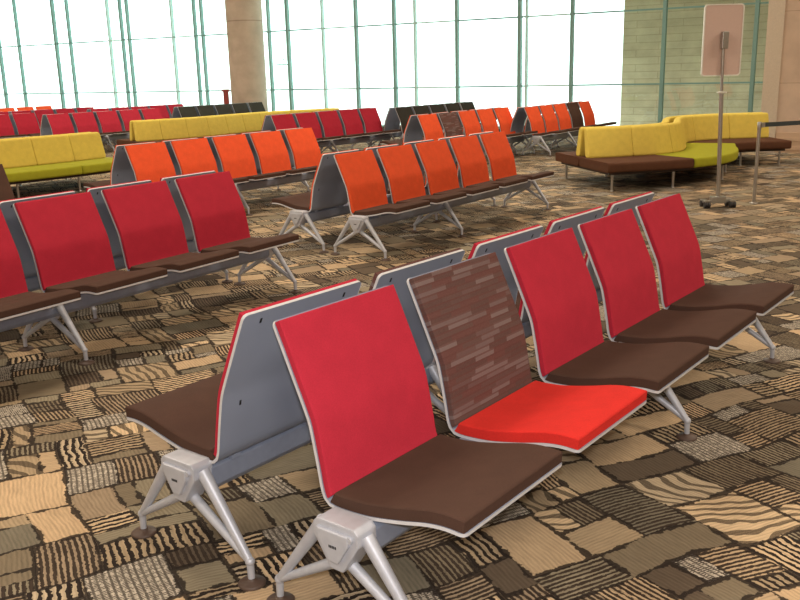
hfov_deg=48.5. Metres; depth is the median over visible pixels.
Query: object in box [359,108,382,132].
cushion
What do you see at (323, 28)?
window
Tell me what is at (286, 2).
window
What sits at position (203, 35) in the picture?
window
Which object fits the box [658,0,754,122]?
window
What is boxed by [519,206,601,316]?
cushion
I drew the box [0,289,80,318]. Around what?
seat cushion
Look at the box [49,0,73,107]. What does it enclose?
window
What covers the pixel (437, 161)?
cushion
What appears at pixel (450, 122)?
cushion
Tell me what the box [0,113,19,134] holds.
bench
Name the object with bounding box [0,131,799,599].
floor
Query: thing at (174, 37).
window
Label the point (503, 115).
cushion
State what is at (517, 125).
bench
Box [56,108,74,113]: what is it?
cushion
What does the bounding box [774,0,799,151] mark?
wall
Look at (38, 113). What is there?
cushion
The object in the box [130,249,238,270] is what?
seat cushion
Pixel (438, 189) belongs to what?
seat cushion
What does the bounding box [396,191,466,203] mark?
seat cushion
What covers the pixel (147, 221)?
cushion
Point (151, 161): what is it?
cushion
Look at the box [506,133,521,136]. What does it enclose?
seat cushion
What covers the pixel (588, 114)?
cushion
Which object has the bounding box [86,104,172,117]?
bench
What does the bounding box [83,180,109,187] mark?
seat cushion
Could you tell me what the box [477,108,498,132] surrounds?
cushion
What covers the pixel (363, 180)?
cushion
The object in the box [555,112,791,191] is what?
lounge sofa
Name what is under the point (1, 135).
seat cushion
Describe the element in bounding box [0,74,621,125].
ground
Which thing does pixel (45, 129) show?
bench
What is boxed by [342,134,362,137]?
seat cushion
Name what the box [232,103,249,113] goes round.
cushion
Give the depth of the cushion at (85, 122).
18.58 m
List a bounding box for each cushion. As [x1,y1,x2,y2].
[0,108,14,111]
[0,114,14,135]
[0,134,26,137]
[0,190,72,201]
[0,209,27,297]
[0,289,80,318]
[12,110,31,113]
[12,113,39,134]
[14,192,115,289]
[17,107,33,110]
[34,109,53,125]
[36,106,51,109]
[45,267,166,292]
[47,113,74,134]
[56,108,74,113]
[72,112,98,132]
[76,107,93,112]
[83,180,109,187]
[86,179,148,191]
[91,108,108,111]
[96,111,121,132]
[102,180,188,269]
[110,142,149,184]
[111,107,128,110]
[113,130,129,133]
[119,109,141,130]
[125,142,175,181]
[125,372,222,459]
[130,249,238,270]
[131,106,147,109]
[141,108,162,119]
[150,105,169,118]
[160,170,213,180]
[168,104,182,114]
[171,138,217,173]
[176,171,249,251]
[178,106,197,117]
[197,105,215,115]
[201,234,298,252]
[212,134,256,177]
[214,278,356,456]
[215,104,232,114]
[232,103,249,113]
[232,171,285,179]
[233,177,248,182]
[249,102,265,111]
[250,131,290,173]
[265,166,316,173]
[271,114,296,129]
[271,192,310,210]
[275,285,436,497]
[284,127,320,168]
[295,112,321,137]
[309,149,357,208]
[318,111,343,136]
[318,136,341,139]
[330,434,562,533]
[334,150,387,212]
[339,109,363,134]
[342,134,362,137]
[353,200,429,215]
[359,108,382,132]
[361,131,381,134]
[369,248,460,290]
[377,144,425,203]
[380,139,402,145]
[382,129,400,132]
[396,106,413,132]
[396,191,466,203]
[409,252,531,427]
[413,105,430,114]
[416,139,459,194]
[418,114,443,140]
[430,104,445,112]
[433,184,498,194]
[439,112,462,136]
[445,103,460,111]
[449,135,489,187]
[455,380,646,449]
[458,110,480,135]
[460,102,474,110]
[466,177,527,187]
[467,224,539,259]
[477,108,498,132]
[480,131,516,180]
[494,107,515,133]
[495,171,553,180]
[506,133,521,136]
[506,228,603,376]
[515,290,520,312]
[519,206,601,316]
[520,131,537,134]
[525,106,544,134]
[533,130,567,135]
[539,105,558,131]
[545,340,708,390]
[550,127,579,131]
[553,103,571,129]
[555,151,585,165]
[566,102,583,127]
[575,124,605,127]
[578,101,595,125]
[580,208,659,337]
[584,191,651,262]
[588,122,616,125]
[614,309,756,346]
[637,193,704,306]
[667,282,793,313]
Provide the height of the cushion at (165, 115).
0.481 m
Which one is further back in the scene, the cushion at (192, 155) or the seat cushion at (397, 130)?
the seat cushion at (397, 130)
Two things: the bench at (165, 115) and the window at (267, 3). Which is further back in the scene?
the window at (267, 3)
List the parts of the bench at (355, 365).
leg, leg, leg, leg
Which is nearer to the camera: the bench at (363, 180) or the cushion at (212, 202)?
the cushion at (212, 202)
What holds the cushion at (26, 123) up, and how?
on the bench at (26, 123)
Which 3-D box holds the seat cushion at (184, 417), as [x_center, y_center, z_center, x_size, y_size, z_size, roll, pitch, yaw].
[-0.585,0.370,3.018,0.441,0.087,0.500,10,18,37]
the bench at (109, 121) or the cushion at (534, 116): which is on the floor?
the bench at (109, 121)
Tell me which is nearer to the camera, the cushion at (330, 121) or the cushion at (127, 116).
the cushion at (330, 121)
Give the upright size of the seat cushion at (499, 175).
0.087 m
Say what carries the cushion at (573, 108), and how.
on the bench at (534, 116)
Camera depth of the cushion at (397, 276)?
3.09 m
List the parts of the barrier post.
post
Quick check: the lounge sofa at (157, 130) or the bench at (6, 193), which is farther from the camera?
the lounge sofa at (157, 130)
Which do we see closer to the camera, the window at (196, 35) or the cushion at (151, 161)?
the cushion at (151, 161)
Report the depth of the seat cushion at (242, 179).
9.48 m
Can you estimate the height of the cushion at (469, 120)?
0.481 m
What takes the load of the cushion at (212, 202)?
on the bench at (67, 238)
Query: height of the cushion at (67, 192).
0.481 m
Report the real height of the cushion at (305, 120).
0.481 m
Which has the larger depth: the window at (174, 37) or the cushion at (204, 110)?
the window at (174, 37)
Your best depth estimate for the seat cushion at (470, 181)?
8.84 m
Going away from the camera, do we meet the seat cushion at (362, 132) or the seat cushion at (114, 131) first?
the seat cushion at (362, 132)
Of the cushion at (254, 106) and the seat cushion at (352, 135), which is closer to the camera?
the seat cushion at (352, 135)
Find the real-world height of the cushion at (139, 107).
0.481 m
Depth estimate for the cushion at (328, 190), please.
7.67 m
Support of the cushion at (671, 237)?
on the bench at (355, 365)
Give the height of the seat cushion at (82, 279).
0.087 m
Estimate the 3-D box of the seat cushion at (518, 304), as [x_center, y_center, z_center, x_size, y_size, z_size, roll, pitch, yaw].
[0.518,-0.009,4.389,0.441,0.087,0.500,10,18,37]
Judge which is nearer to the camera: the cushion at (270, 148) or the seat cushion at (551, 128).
the cushion at (270, 148)
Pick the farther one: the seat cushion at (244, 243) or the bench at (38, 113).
the bench at (38, 113)
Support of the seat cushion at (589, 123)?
on the bench at (534, 116)
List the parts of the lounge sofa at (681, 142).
leg, backrest, backrest, leg, backrest, backrest, backrest, leg, frame, backrest, backrest, backrest, backrest, leg, leg, backrest, leg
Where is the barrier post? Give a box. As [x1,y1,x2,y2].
[749,121,799,203]
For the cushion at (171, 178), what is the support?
on the bench at (6, 206)
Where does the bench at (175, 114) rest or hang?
on the floor
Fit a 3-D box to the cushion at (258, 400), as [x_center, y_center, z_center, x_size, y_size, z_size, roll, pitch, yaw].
[-0.350,0.206,2.784,0.179,0.481,0.500,10,18,37]
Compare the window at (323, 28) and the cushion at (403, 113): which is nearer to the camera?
the cushion at (403, 113)
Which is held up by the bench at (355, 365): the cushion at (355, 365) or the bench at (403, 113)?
the cushion at (355, 365)
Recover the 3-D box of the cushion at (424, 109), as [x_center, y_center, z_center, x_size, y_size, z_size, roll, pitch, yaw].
[0.474,-3.619,17.666,0.179,0.481,0.500,8,17,34]
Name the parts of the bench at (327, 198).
leg, leg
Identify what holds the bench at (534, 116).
on the floor
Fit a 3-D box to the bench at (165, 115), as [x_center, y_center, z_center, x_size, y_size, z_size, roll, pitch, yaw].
[-6.184,-4.331,21.823,0.653,0.833,3.087,8,17,32]
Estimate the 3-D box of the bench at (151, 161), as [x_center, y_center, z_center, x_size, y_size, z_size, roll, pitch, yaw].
[-1.702,-1.425,10.010,0.653,0.833,3.087,8,17,33]
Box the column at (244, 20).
[225,0,267,110]
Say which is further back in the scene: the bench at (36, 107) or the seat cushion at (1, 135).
the bench at (36, 107)
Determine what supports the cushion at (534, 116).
on the bench at (534, 116)
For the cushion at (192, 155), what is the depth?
9.57 m
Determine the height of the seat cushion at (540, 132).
0.087 m
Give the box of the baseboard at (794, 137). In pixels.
[775,132,799,152]
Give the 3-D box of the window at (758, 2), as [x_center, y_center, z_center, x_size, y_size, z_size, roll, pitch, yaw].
[7.949,-6.240,18.253,1.186,5.600,0.120,7,17,30]
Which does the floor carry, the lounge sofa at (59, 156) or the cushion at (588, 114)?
the lounge sofa at (59, 156)
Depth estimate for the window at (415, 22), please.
22.84 m
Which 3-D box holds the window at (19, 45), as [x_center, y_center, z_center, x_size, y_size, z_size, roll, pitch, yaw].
[-12.384,-8.798,30.291,1.988,5.600,0.110,7,17,30]
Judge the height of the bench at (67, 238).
0.833 m
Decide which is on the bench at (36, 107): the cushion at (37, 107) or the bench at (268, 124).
the cushion at (37, 107)
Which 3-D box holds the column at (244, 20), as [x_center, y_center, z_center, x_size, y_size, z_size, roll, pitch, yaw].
[-4.211,-7.421,24.087,0.980,5.600,0.980,-1,14,0]
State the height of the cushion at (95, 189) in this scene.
0.481 m
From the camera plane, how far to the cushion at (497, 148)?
9.40 m
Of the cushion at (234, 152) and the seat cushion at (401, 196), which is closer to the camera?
the seat cushion at (401, 196)
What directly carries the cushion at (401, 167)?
on the bench at (363, 180)
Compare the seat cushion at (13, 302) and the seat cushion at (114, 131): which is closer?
the seat cushion at (13, 302)
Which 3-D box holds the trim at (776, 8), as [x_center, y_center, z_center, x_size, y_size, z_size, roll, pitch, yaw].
[6.280,-5.277,14.656,0.260,5.600,0.320,7,17,30]
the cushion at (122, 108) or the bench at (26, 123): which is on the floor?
the bench at (26, 123)
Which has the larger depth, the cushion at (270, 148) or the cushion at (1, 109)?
the cushion at (1, 109)
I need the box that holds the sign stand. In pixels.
[699,3,744,207]
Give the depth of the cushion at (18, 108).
23.97 m
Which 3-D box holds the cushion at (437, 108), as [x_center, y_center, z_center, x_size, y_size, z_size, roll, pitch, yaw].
[0.816,-3.750,18.142,0.179,0.481,0.500,8,17,34]
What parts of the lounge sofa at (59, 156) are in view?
leg, backrest, backrest, frame, leg, backrest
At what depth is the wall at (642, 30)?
21.07 m
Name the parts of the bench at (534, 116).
leg, leg, leg, leg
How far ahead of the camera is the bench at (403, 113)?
17.77 m
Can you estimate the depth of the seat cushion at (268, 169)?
10.43 m
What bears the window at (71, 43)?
on the floor
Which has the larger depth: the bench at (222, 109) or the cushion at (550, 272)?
the bench at (222, 109)
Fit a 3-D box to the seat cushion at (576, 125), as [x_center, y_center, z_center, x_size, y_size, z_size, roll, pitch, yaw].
[3.663,-3.348,17.138,0.441,0.087,0.500,8,17,33]
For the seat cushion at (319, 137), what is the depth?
15.44 m
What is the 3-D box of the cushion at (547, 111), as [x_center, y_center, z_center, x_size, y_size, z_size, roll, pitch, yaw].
[2.739,-3.325,16.289,0.179,0.481,0.500,8,17,33]
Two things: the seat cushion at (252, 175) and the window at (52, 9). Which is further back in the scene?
the window at (52, 9)
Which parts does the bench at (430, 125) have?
leg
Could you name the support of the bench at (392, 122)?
on the floor
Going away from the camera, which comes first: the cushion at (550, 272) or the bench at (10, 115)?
the cushion at (550, 272)
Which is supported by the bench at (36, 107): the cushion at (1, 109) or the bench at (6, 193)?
the cushion at (1, 109)
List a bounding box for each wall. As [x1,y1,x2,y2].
[620,0,768,125]
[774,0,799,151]
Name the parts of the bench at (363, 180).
leg, leg, leg, leg, leg, leg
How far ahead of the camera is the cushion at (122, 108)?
21.39 m
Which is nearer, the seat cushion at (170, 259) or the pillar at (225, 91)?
the seat cushion at (170, 259)
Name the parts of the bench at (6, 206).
leg, leg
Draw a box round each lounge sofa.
[0,132,112,198]
[117,108,338,144]
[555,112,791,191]
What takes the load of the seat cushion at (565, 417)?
on the bench at (355, 365)
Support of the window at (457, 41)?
on the floor
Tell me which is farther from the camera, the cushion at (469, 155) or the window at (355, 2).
the window at (355, 2)
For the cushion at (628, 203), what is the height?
0.481 m
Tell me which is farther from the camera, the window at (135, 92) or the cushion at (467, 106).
the window at (135, 92)
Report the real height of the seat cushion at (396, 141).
0.087 m
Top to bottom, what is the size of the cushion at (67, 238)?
0.481 m
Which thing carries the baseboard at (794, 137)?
attached to the wall at (788, 109)
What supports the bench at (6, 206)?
on the floor
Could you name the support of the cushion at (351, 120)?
on the bench at (330, 121)
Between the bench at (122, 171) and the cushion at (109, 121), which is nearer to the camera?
the bench at (122, 171)
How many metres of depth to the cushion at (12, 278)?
4.76 m
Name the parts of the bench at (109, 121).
leg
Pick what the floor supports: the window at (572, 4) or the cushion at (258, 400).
the window at (572, 4)
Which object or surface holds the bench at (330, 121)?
on the floor
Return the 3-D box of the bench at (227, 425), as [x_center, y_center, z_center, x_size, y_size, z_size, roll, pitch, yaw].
[0.236,0.096,3.868,0.653,0.833,3.087,10,18,37]
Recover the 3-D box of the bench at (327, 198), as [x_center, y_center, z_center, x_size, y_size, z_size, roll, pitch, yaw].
[-0.039,-1.167,8.834,0.653,0.833,3.087,8,17,34]
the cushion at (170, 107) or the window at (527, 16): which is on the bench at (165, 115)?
the cushion at (170, 107)
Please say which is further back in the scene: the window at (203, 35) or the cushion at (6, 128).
the window at (203, 35)
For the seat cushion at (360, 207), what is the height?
0.087 m
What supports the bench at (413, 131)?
on the floor
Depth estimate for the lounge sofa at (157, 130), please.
17.25 m
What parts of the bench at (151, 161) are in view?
leg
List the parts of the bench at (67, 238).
leg, leg, leg, leg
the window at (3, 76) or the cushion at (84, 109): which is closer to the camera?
the cushion at (84, 109)
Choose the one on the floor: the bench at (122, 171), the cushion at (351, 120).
the bench at (122, 171)
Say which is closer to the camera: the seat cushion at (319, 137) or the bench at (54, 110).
the seat cushion at (319, 137)
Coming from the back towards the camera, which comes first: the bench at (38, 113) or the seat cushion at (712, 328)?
the bench at (38, 113)
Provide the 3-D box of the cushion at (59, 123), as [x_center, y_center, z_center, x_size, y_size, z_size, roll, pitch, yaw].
[-6.917,-3.550,18.131,0.179,0.481,0.500,8,17,33]
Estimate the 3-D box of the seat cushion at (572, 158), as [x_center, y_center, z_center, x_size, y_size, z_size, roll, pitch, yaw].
[2.675,-1.931,12.022,0.952,0.120,0.826,-5,15,-14]
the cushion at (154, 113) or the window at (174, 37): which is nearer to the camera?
the cushion at (154, 113)
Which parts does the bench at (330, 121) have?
leg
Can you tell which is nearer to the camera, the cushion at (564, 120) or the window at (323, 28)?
the cushion at (564, 120)
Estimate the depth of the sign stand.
9.12 m
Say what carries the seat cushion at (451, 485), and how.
on the bench at (355, 365)
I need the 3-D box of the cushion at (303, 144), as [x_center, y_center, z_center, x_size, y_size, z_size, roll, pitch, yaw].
[-1.192,-1.883,11.040,0.179,0.481,0.500,8,17,33]
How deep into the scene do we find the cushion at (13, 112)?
20.72 m
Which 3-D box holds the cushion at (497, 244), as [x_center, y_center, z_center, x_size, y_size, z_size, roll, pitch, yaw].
[0.385,-0.047,3.698,0.179,0.481,0.500,10,18,37]
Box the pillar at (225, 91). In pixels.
[222,89,228,103]
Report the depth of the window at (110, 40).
28.56 m
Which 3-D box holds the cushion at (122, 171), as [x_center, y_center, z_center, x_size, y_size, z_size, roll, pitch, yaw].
[-2.795,-1.396,9.294,0.179,0.481,0.500,8,17,33]
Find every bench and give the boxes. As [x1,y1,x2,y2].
[0,106,51,111]
[0,107,112,140]
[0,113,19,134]
[0,113,39,138]
[0,164,14,200]
[0,170,232,322]
[0,171,301,365]
[8,107,83,124]
[27,108,151,144]
[46,108,162,150]
[83,127,310,197]
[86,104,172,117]
[91,104,182,145]
[124,127,320,215]
[125,191,654,590]
[171,102,251,117]
[178,102,265,117]
[261,108,372,151]
[266,193,793,599]
[271,108,400,152]
[271,131,497,253]
[330,131,553,260]
[368,102,461,147]
[380,107,500,145]
[395,102,480,138]
[417,107,537,162]
[499,101,582,154]
[521,101,616,156]
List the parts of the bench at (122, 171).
leg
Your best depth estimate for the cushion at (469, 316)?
3.01 m
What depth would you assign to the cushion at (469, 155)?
8.93 m
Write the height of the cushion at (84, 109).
0.481 m
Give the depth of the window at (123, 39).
28.27 m
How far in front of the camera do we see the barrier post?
9.57 m
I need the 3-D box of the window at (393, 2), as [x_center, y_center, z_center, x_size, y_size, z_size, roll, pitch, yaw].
[0.100,-7.228,22.903,0.666,5.600,0.110,7,17,30]
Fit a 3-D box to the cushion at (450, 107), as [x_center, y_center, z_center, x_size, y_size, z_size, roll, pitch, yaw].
[1.157,-3.880,18.617,0.179,0.481,0.500,8,17,34]
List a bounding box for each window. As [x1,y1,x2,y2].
[0,38,22,107]
[12,0,59,106]
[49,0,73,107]
[64,0,113,107]
[104,0,125,107]
[117,0,132,106]
[124,0,175,105]
[169,0,197,103]
[191,0,204,104]
[198,0,270,104]
[265,0,288,110]
[284,0,323,109]
[320,0,355,107]
[353,0,393,126]
[391,0,414,106]
[413,0,454,105]
[455,0,516,128]
[517,0,524,106]
[524,0,569,124]
[568,0,662,101]
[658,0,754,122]
[748,0,768,111]
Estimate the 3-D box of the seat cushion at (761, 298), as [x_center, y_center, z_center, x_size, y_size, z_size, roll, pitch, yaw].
[1.606,-0.014,4.301,0.441,0.087,0.500,10,18,37]
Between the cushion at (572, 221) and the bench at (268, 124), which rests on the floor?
the bench at (268, 124)
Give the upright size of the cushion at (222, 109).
0.481 m
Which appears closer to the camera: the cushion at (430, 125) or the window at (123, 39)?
the cushion at (430, 125)
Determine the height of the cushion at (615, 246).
0.481 m
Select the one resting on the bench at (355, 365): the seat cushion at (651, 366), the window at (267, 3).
the seat cushion at (651, 366)
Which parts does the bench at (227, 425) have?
leg, leg, leg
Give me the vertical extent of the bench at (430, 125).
0.833 m
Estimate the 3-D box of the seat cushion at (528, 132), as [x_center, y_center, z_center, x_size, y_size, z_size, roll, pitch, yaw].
[2.121,-2.935,15.674,0.441,0.087,0.500,8,17,34]
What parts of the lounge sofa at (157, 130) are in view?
backrest, backrest, backrest, backrest, backrest, backrest, backrest, backrest, backrest, backrest, backrest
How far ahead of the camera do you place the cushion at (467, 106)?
19.04 m
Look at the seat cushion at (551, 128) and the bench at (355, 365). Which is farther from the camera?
the seat cushion at (551, 128)
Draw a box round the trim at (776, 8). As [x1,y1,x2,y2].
[761,0,785,152]
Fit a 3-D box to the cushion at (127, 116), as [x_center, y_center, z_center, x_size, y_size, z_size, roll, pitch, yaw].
[-5.905,-3.943,19.566,0.179,0.481,0.500,8,17,33]
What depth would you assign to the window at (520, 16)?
21.44 m
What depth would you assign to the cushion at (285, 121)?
15.18 m
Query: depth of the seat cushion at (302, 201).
7.82 m
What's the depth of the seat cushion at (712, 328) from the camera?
3.79 m
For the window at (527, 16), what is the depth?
21.31 m
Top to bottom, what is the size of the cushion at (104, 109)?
0.481 m
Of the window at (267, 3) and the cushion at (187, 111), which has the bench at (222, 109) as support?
the cushion at (187, 111)

